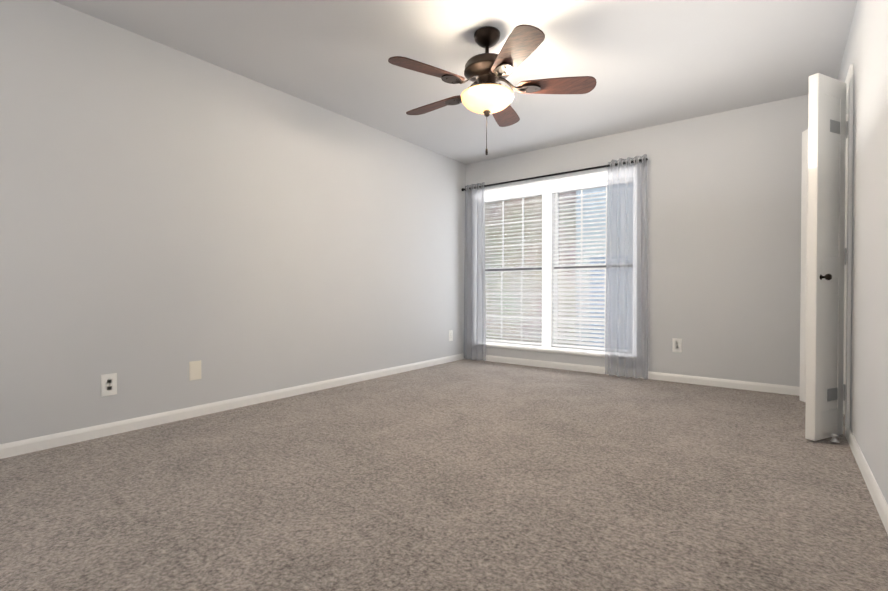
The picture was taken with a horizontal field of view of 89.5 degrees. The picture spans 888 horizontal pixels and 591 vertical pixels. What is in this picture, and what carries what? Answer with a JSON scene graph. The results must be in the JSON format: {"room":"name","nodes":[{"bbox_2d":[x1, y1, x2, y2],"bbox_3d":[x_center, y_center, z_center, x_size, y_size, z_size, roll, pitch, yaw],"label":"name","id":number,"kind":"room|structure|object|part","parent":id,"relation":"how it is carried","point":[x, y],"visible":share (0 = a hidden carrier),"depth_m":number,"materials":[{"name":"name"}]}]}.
{"room":"empty bedroom","nodes":[
{"label":"empty bedroom","id":0,"kind":"room"},
{"bbox_2d":[0,0,465,443],"bbox_3d":[-1.351,-0.402,3.657,0.200,2.440,5.520,0,1,37],"label":"wall","id":1,"kind":"structure","parent":0,"point":[168,214],"depth_m":3.00,"materials":[{"name":"paint"}]},
{"bbox_2d":[101,373,116,396],"bbox_3d":[-1.986,0.529,2.655,0.008,0.128,0.079,0,1,37],"label":"outlet","id":2,"kind":"object","parent":1,"relation":"attached to","point":[108,384],"visible":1,"depth_m":2.65,"materials":[{"name":"white plastic"}]},
{"bbox_2d":[189,360,200,380],"bbox_3d":[-1.690,0.510,3.046,0.008,0.128,0.079,0,1,37],"label":"outlet","id":3,"kind":"object","parent":1,"relation":"attached to","point":[194,370],"visible":1,"depth_m":3.04,"materials":[{"name":"white plastic"}]},
{"bbox_2d":[0,353,463,458],"bbox_3d":[-1.266,0.782,3.606,0.013,0.072,5.120,0,1,37],"label":"baseboard","id":4,"kind":"structure","parent":1,"relation":"attached to","point":[20,447],"depth_m":2.99,"materials":[{"name":"white wood"}]},
{"bbox_2d":[449,330,452,340],"bbox_3d":[0.084,0.483,5.390,0.008,0.128,0.079,0,1,37],"label":"outlet","id":5,"kind":"object","parent":1,"relation":"attached to","point":[450,335],"visible":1,"depth_m":5.39,"materials":[{"name":"white plastic"}]},
{"bbox_2d":[0,359,887,590],"bbox_3d":[0.479,0.894,2.287,4.790,0.120,5.520,0,1,37],"label":"floor","id":6,"kind":"structure","parent":0,"point":[468,475],"depth_m":1.87,"materials":[{"name":"carpet"}]},
{"bbox_2d":[830,433,838,442],"bbox_3d":[2.190,0.796,2.509,0.040,0.045,0.040,0,1,37],"label":"door stop","id":7,"kind":"object","parent":6,"relation":"on","point":[834,437],"visible":0.98,"depth_m":2.50,"materials":[{"name":"silver metal"}]},
{"bbox_2d":[52,0,856,163],"bbox_3d":[0.479,-1.666,2.258,4.790,0.120,5.520,0,1,37],"label":"ceiling","id":8,"kind":"structure","parent":0,"point":[646,63],"depth_m":2.98,"materials":[{"name":"paint"}]},
{"bbox_2d":[388,25,596,154],"bbox_3d":[0.232,-1.238,2.797,1.225,0.746,1.264,0,1,37],"label":"ceiling fan","id":9,"kind":"object","parent":8,"relation":"hanging from","point":[485,93],"visible":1,"depth_m":2.67,"materials":[{"name":"brown wood"}]},
{"bbox_3d":[0.266,-1.186,2.763,0.324,0.096,0.324,0,1,37],"label":"lamp shade","id":10,"kind":"part","parent":9,"relation":"part of","materials":[{"name":"beige glass"}]},
{"bbox_3d":[0.248,-1.238,2.780,0.607,0.746,0.624,0,1,37],"label":"motor","id":11,"kind":"part","parent":9,"relation":"part of","materials":[{"name":"brown metal"}]},
{"bbox_2d":[466,94,807,386],"bbox_3d":[2.164,-0.410,4.333,4.590,2.440,0.200,0,1,37],"label":"wall","id":12,"kind":"structure","parent":0,"point":[723,205],"depth_m":4.01,"materials":[{"name":"paint"}]},
{"bbox_2d":[461,154,647,379],"bbox_3d":[1.097,-0.278,4.928,2.164,2.138,0.138,0,1,37],"label":"curtains","id":13,"kind":"object","parent":12,"relation":"attached to","point":[470,195],"visible":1,"depth_m":4.43,"materials":[{"name":"grey fabric"}]},
{"bbox_3d":[1.100,-1.289,4.931,2.152,0.065,0.113,0,1,37],"label":"rod","id":14,"kind":"part","parent":13,"relation":"part of","materials":[{"name":"black metal"}]},
{"bbox_2d":[474,167,636,355],"bbox_3d":[1.190,-0.341,5.061,1.920,1.885,0.155,0,1,37],"label":"window","id":15,"kind":"structure","parent":12,"relation":"in","point":[546,187],"depth_m":5.01,"materials":[{"name":"white plastic"}]},
{"bbox_2d":[478,177,633,351],"bbox_3d":[1.163,-0.312,5.026,1.832,1.738,0.063,0,1,37],"label":"window blinds","id":16,"kind":"object","parent":15,"relation":"attached to","point":[555,191],"visible":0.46,"depth_m":4.88,"materials":[{"name":"white plastic"}]},
{"bbox_2d":[473,343,637,360],"bbox_3d":[1.137,0.617,5.001,1.980,0.036,0.063,0,1,37],"label":"window sill","id":17,"kind":"structure","parent":12,"relation":"attached to","point":[549,350],"depth_m":4.94,"materials":[{"name":"white wood"}]},
{"bbox_2d":[467,353,799,395],"bbox_3d":[1.665,0.771,4.590,3.500,0.072,0.013,0,1,37],"label":"baseboard","id":18,"kind":"structure","parent":12,"relation":"attached to","point":[760,387],"depth_m":4.24,"materials":[{"name":"white wood"}]},
{"bbox_2d":[672,338,681,351],"bbox_3d":[2.184,0.467,4.196,0.079,0.128,0.008,0,1,37],"label":"outlet","id":19,"kind":"object","parent":12,"relation":"attached to","point":[676,344],"visible":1,"depth_m":4.20,"materials":[{"name":"white plastic"}]},
{"bbox_2d":[837,0,887,503],"bbox_3d":[1.567,-0.377,1.449,0.120,2.440,5.120,0,1,37],"label":"wall","id":20,"kind":"structure","parent":0,"point":[866,51],"depth_m":2.02,"materials":[{"name":"paint"}]},
{"bbox_2d":[800,129,807,401],"bbox_3d":[2.737,-0.220,3.282,0.053,2.056,0.306,0,1,8],"label":"closet door leaf","id":21,"kind":"structure","parent":20,"relation":"in","point":[804,197],"depth_m":3.40,"materials":[{"name":"white paint"}]},
{"bbox_2d":[805,73,847,440],"bbox_3d":[2.210,-0.212,2.583,0.188,2.056,0.284,0,1,37],"label":"closet door leaf","id":22,"kind":"structure","parent":20,"relation":"in","point":[826,248],"depth_m":2.55,"materials":[{"name":"white paint"}]},
{"bbox_2d":[843,64,853,438],"bbox_3d":[2.606,-0.249,2.834,0.138,2.152,0.764,0,1,37],"label":"door frame","id":23,"kind":"structure","parent":20,"relation":"attached to","point":[849,81],"depth_m":2.58,"materials":[{"name":"white wood"}]},
{"bbox_2d":[847,428,887,533],"bbox_3d":[1.146,0.812,1.016,0.013,0.072,3.900,0,1,37],"label":"baseboard","id":24,"kind":"structure","parent":20,"relation":"attached to","point":[879,500],"depth_m":1.91,"materials":[{"name":"white wood"}]},
{"bbox_3d":[0.214,2.311,8.674,22.000,0.100,4.280,0,1,37],"label":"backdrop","id":25,"kind":"structure","parent":0,"visible":0},
{"bbox_2d":[485,191,575,344],"bbox_3d":[-1.903,-2.274,11.666,10.950,9.000,0.020,0,1,37],"label":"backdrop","id":26,"kind":"object","parent":25,"relation":"on","point":[507,213],"depth_m":9.06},
{"bbox_2d":[590,256,631,348],"bbox_3d":[5.757,0.756,6.907,7.050,3.050,0.020,0,1,37],"label":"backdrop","id":27,"kind":"object","parent":25,"relation":"on","point":[594,262],"depth_m":8.89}
]}

